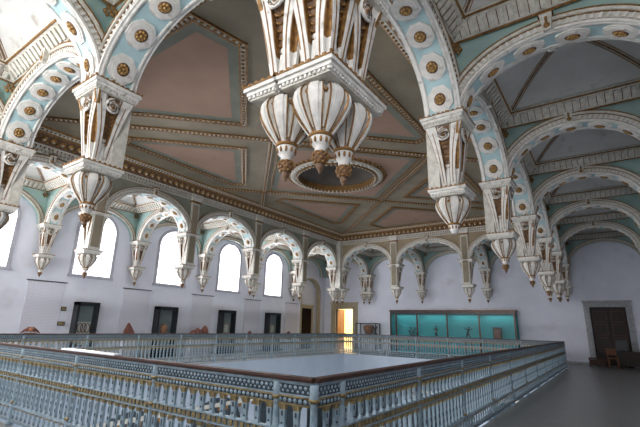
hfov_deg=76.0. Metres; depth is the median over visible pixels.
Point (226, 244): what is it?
window
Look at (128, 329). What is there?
fragment
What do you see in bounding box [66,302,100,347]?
display cabinet
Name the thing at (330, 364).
wall
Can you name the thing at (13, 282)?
wall
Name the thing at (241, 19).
ceiling
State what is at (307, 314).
door
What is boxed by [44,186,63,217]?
wall
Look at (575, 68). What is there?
ceiling
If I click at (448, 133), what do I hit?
pendant
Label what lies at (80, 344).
fragment
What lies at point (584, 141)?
ceiling
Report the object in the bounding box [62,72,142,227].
pendant
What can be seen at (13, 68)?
trim
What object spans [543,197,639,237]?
arch
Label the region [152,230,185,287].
window
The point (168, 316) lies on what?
display cabinet
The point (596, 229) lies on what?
ceiling
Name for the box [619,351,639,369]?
desk
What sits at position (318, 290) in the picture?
frame
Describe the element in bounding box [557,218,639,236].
wall
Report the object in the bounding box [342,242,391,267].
arch
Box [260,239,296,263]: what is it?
arch
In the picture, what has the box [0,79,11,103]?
wall
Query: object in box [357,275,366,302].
wall bracket
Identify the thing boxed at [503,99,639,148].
wall
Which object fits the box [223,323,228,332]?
fragment
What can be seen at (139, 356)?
baseboard
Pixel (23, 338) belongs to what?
balustrade
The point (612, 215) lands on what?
trim
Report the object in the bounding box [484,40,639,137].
trim
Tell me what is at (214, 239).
arch
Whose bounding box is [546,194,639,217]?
wall
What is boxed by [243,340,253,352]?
plinth
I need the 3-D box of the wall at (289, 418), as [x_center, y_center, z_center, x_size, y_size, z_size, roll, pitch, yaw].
[0.462,8.509,13.144,19.800,5.560,27.350,-9,-19,34]
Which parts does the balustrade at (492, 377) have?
post, post, post, handrail, post, post, rail, post, post, post, post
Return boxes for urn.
[159,324,167,332]
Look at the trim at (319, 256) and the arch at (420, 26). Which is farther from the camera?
the trim at (319, 256)
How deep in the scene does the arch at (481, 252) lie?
24.33 m
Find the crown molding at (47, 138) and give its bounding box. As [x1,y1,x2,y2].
[32,0,513,243]
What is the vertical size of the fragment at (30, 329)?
0.228 m
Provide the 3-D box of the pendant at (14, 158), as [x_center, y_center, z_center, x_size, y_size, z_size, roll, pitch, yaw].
[-6.707,-1.146,8.772,0.774,3.920,0.787,-9,-19,34]
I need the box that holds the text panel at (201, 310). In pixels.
[189,294,213,332]
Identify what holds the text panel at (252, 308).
attached to the wall at (13, 282)
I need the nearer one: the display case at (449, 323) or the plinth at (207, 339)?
the plinth at (207, 339)
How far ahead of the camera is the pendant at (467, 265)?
21.32 m
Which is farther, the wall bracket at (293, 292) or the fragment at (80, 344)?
the wall bracket at (293, 292)
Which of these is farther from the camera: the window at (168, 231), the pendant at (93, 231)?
the window at (168, 231)
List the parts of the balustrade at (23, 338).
post, post, handrail, rail, post, post, post, post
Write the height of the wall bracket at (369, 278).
2.045 m
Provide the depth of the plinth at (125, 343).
17.24 m
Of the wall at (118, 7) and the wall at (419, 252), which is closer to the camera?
the wall at (118, 7)
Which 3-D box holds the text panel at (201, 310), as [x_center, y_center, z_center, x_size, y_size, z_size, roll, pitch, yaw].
[-6.283,5.378,21.680,0.050,2.080,1.440,-9,-19,34]
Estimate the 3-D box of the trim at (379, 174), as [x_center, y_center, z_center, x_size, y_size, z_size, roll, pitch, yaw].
[0.631,-1.408,15.754,3.837,0.290,3.854,9,-17,-25]
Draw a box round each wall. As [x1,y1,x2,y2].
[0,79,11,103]
[0,196,324,354]
[0,353,343,426]
[14,0,125,86]
[33,147,335,252]
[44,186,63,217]
[85,0,111,32]
[111,388,523,426]
[135,210,154,239]
[202,227,220,252]
[324,236,639,277]
[324,242,639,367]
[339,309,352,349]
[343,226,513,255]
[344,353,563,426]
[360,254,369,273]
[416,249,423,264]
[454,0,639,72]
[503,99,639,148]
[530,158,639,190]
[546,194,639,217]
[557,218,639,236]
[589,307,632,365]
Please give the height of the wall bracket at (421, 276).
2.045 m
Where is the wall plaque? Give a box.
[57,321,64,325]
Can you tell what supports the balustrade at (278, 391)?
on the floor
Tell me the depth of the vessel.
27.83 m
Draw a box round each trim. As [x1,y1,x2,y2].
[0,18,70,92]
[21,189,322,276]
[23,167,68,196]
[44,116,483,233]
[75,196,163,218]
[101,0,124,17]
[163,216,230,233]
[226,232,281,240]
[273,245,319,255]
[288,156,386,192]
[311,254,353,263]
[326,238,639,277]
[344,225,513,244]
[359,249,385,259]
[415,244,454,255]
[434,0,577,53]
[483,240,491,250]
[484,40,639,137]
[524,135,639,182]
[544,185,638,210]
[557,211,629,229]
[565,230,625,244]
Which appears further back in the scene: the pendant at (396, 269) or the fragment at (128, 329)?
the pendant at (396, 269)
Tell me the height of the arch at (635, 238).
1.430 m
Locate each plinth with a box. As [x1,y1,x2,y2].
[16,342,39,345]
[119,340,134,356]
[184,339,210,356]
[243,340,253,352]
[283,339,291,350]
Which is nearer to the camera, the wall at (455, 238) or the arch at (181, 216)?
the arch at (181, 216)
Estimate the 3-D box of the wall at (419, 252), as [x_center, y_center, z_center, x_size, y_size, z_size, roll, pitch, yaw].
[5.693,2.509,25.892,0.380,2.040,4.060,-9,-19,34]
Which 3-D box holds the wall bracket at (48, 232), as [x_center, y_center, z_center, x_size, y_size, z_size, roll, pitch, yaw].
[-10.617,1.425,15.769,0.700,2.045,0.700,-9,-19,34]
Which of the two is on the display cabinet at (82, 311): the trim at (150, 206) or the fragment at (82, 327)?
the fragment at (82, 327)
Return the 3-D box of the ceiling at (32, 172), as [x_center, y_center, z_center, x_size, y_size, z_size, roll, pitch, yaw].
[-10.382,-2.078,14.169,2.780,0.670,2.758,-9,-19,34]
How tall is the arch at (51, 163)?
1.450 m
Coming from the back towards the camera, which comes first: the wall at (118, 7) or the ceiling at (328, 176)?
the ceiling at (328, 176)
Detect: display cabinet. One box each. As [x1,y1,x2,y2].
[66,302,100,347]
[150,306,178,357]
[217,310,236,353]
[263,313,280,351]
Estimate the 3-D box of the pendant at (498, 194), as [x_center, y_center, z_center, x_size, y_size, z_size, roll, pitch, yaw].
[4.464,-0.465,10.231,0.787,3.920,0.774,-9,-19,34]
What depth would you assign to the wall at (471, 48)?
6.91 m
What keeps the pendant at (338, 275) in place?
hanging from the wall at (120, 183)
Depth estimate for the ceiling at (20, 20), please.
7.64 m
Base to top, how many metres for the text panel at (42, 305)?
2.080 m
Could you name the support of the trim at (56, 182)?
attached to the wall at (120, 183)
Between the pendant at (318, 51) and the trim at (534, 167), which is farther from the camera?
the trim at (534, 167)
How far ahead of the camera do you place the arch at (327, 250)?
25.38 m
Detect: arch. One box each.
[0,41,87,147]
[0,98,12,142]
[28,153,94,207]
[38,0,114,81]
[44,183,75,224]
[87,0,211,92]
[101,186,192,232]
[136,207,171,242]
[194,210,257,247]
[203,225,247,254]
[258,227,303,259]
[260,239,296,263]
[294,249,324,270]
[306,240,336,266]
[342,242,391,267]
[353,253,368,274]
[382,0,466,116]
[396,236,463,263]
[408,248,423,271]
[445,3,639,114]
[465,230,512,258]
[466,89,511,181]
[476,244,489,267]
[497,109,639,178]
[512,156,535,216]
[525,164,639,214]
[536,198,551,237]
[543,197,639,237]
[552,224,560,250]
[559,220,639,250]
[562,244,568,263]
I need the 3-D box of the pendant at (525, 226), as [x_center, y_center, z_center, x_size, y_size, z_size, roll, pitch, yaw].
[6.677,0.422,13.265,0.787,3.920,0.774,-9,-19,34]
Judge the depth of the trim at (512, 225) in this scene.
23.49 m
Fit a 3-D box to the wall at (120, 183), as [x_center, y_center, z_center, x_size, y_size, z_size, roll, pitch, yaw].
[-4.392,0.350,18.903,0.500,2.020,19.290,-9,-19,34]
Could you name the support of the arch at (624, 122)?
attached to the wall at (633, 106)
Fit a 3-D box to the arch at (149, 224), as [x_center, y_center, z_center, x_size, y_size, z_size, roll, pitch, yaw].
[-6.901,0.417,18.261,3.320,1.430,0.697,-9,-19,34]
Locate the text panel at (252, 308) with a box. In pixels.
[243,299,260,332]
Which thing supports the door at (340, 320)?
in the wall at (600, 271)
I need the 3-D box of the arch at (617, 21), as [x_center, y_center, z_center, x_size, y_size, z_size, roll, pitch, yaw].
[3.680,-2.467,6.482,3.330,1.280,0.697,-9,-19,34]
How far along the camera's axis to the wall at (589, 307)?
21.15 m
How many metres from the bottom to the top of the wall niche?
5.500 m
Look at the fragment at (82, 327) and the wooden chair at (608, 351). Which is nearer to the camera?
the fragment at (82, 327)
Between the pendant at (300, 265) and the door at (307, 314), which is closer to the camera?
the pendant at (300, 265)
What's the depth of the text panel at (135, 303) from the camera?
18.70 m
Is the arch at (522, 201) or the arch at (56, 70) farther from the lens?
the arch at (522, 201)
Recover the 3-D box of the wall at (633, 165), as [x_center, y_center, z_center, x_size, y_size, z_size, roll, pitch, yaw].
[8.310,-1.091,12.515,3.700,2.040,0.380,-9,-19,34]
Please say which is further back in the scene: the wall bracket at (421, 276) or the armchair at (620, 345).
the wall bracket at (421, 276)
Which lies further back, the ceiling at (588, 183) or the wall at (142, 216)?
the wall at (142, 216)
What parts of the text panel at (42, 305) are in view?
hanging rail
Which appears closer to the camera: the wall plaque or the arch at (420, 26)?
the arch at (420, 26)
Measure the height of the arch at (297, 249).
1.450 m
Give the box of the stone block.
[492,327,501,338]
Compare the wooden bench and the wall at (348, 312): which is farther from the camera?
the wall at (348, 312)
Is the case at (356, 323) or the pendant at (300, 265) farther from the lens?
the case at (356, 323)
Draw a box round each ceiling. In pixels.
[0,0,53,57]
[25,166,57,179]
[42,0,484,232]
[117,196,151,204]
[300,165,372,185]
[424,244,444,246]
[459,0,495,10]
[496,40,639,109]
[531,129,639,161]
[551,178,625,193]
[565,208,615,216]
[576,228,611,233]
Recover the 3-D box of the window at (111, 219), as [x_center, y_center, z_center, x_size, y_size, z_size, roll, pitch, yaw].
[-9.747,1.374,17.755,0.320,2.900,1.880,-9,-19,34]
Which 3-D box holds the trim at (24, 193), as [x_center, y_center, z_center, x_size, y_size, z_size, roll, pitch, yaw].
[-7.369,1.155,20.807,0.055,1.330,26.540,-9,-19,34]
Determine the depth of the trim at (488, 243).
24.50 m
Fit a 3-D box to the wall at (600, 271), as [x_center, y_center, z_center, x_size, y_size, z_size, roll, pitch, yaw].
[8.569,5.093,25.844,20.500,8.050,0.350,-9,-19,34]
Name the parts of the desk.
panel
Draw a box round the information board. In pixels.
[61,348,121,355]
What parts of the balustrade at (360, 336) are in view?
rail, handrail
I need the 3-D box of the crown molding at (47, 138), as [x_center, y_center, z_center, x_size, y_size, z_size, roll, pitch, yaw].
[0.626,-1.200,15.697,11.710,0.520,18.790,-9,-19,34]
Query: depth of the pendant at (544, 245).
15.95 m
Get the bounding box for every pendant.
[0,138,36,229]
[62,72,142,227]
[74,192,111,278]
[173,193,202,287]
[241,214,264,295]
[242,0,392,186]
[291,230,309,299]
[325,241,350,303]
[387,235,404,302]
[419,106,476,233]
[457,227,475,302]
[478,176,519,273]
[511,212,541,286]
[535,236,556,295]
[539,250,566,301]
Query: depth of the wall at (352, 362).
23.90 m
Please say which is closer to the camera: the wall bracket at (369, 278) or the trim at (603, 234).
the trim at (603, 234)
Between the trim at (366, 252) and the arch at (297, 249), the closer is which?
the arch at (297, 249)
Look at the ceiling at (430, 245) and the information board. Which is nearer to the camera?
the information board
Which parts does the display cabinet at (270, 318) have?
panel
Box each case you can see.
[356,323,380,351]
[389,309,519,356]
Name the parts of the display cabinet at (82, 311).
panel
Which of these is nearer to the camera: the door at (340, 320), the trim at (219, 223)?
the trim at (219, 223)
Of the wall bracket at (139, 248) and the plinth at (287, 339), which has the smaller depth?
the wall bracket at (139, 248)
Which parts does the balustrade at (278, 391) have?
post, rail, post, post, handrail, post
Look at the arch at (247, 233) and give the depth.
19.29 m
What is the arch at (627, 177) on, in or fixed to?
attached to the wall at (633, 165)
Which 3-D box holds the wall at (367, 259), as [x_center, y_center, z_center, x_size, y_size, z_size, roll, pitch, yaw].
[2.360,3.048,28.165,0.380,2.040,4.060,-9,-19,34]
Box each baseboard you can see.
[6,348,296,362]
[361,349,589,364]
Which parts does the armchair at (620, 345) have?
backrest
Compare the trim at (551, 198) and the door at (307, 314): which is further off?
the door at (307, 314)
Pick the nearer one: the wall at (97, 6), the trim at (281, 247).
the wall at (97, 6)
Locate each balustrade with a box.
[0,333,343,372]
[0,342,314,426]
[308,341,567,426]
[343,333,567,367]
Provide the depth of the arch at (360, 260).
28.84 m
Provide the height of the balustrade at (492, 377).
1.175 m
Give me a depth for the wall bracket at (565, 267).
22.03 m
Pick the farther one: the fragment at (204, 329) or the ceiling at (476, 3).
the fragment at (204, 329)
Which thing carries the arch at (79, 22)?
attached to the wall at (97, 6)
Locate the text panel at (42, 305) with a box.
[17,279,66,332]
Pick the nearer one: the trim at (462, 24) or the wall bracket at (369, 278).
the trim at (462, 24)
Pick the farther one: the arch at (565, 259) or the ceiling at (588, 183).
the arch at (565, 259)
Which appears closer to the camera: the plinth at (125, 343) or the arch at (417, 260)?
the plinth at (125, 343)
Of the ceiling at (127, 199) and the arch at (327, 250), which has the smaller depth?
the ceiling at (127, 199)
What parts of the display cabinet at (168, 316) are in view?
panel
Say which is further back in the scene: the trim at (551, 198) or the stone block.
the stone block
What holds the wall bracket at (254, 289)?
attached to the wall at (13, 282)
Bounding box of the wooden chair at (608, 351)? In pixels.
[606,349,620,368]
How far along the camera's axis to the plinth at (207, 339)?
20.06 m
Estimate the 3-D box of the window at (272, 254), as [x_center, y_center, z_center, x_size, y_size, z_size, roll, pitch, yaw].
[-3.111,4.035,26.857,0.320,2.900,1.880,-9,-19,34]
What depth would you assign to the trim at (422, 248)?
26.62 m
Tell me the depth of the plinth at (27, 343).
14.47 m
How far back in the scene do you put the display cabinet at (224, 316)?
22.69 m
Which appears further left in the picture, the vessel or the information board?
the information board
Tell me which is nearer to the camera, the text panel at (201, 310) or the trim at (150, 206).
the trim at (150, 206)
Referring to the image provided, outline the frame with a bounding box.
[299,278,320,348]
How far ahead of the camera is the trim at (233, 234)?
24.15 m
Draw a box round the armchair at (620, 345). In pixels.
[615,340,632,367]
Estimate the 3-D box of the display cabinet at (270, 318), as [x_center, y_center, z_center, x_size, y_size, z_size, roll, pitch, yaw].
[-2.990,7.427,25.674,0.380,2.300,1.120,-9,-19,34]
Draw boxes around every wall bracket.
[32,222,62,276]
[127,240,150,285]
[196,253,214,291]
[251,264,263,297]
[288,271,296,301]
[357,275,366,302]
[363,274,374,303]
[414,271,427,303]
[478,268,492,302]
[562,263,572,301]
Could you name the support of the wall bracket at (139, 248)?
attached to the wall at (13, 282)
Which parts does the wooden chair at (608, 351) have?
backrest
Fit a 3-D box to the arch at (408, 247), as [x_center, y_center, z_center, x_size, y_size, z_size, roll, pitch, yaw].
[6.131,2.034,23.003,4.040,1.450,0.837,-9,-19,34]
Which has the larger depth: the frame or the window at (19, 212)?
the frame
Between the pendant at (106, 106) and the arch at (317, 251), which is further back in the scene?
the arch at (317, 251)
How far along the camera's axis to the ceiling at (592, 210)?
18.39 m
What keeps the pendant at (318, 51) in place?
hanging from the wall
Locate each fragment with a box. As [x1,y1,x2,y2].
[20,327,39,332]
[74,341,85,346]
[76,322,90,332]
[123,323,133,332]
[190,325,207,332]
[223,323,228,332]
[270,324,274,332]
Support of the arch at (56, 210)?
attached to the wall at (52, 193)
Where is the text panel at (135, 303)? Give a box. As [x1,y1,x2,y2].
[118,288,151,332]
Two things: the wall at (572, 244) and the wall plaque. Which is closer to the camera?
the wall plaque
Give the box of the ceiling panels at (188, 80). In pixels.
[68,12,483,228]
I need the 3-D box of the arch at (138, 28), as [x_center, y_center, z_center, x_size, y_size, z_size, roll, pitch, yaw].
[-1.830,-2.902,5.721,3.810,1.450,0.837,-9,-19,34]
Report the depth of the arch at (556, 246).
18.77 m
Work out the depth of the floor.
10.13 m
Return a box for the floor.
[0,348,639,426]
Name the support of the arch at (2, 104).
attached to the wall at (4, 95)
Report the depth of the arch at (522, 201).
12.98 m
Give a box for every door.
[301,304,313,348]
[330,302,357,348]
[581,300,639,367]
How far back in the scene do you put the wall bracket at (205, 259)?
21.74 m
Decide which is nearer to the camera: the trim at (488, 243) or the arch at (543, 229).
the arch at (543, 229)
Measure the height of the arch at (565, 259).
1.430 m
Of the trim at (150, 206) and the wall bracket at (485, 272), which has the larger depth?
the wall bracket at (485, 272)
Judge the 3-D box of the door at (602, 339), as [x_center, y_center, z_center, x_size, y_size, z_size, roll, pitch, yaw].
[14.816,6.080,20.848,2.150,3.210,0.350,-9,-19,34]
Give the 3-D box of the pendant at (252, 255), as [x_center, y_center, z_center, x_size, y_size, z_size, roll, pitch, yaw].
[-3.312,2.037,20.076,0.787,3.920,0.774,-9,-19,34]
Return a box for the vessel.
[363,325,373,333]
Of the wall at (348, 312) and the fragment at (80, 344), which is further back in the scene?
the wall at (348, 312)
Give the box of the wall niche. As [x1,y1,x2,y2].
[302,280,315,348]
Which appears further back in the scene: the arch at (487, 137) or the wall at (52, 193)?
the wall at (52, 193)
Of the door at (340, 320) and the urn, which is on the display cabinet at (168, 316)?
the urn
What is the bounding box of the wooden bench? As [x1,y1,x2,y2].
[588,357,606,367]
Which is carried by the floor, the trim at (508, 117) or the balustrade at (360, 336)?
the balustrade at (360, 336)
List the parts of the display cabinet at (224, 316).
panel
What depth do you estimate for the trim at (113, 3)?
6.47 m
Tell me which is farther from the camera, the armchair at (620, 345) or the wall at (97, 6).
the armchair at (620, 345)
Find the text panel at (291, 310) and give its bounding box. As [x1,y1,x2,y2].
[284,303,297,332]
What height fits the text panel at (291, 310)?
2.080 m
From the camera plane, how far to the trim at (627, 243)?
24.64 m
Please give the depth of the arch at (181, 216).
16.12 m
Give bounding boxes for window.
[0,204,21,269]
[67,217,118,280]
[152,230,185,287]
[215,243,241,293]
[263,253,282,297]
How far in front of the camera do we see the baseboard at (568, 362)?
21.39 m
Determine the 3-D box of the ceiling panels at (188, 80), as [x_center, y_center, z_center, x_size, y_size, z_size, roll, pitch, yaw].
[0.632,-1.422,15.758,8.510,0.060,17.390,-9,-19,34]
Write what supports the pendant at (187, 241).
hanging from the wall at (120, 183)
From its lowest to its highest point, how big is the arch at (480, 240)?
1.450 m
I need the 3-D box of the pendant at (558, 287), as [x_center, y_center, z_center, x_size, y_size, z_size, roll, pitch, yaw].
[10.828,2.185,19.280,1.194,3.900,1.194,-9,-19,34]
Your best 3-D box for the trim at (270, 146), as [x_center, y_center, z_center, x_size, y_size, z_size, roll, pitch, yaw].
[0.632,-1.420,15.758,11.115,0.065,18.235,-9,-19,34]
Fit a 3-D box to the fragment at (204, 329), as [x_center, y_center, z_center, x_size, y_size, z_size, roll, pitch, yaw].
[-6.032,5.835,20.522,0.402,0.460,1.089,-9,-19,34]
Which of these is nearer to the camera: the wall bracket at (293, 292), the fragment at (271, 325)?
the fragment at (271, 325)
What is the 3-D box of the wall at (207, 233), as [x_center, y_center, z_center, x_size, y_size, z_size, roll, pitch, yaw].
[-4.878,1.042,21.509,3.690,2.040,0.380,-9,-19,34]

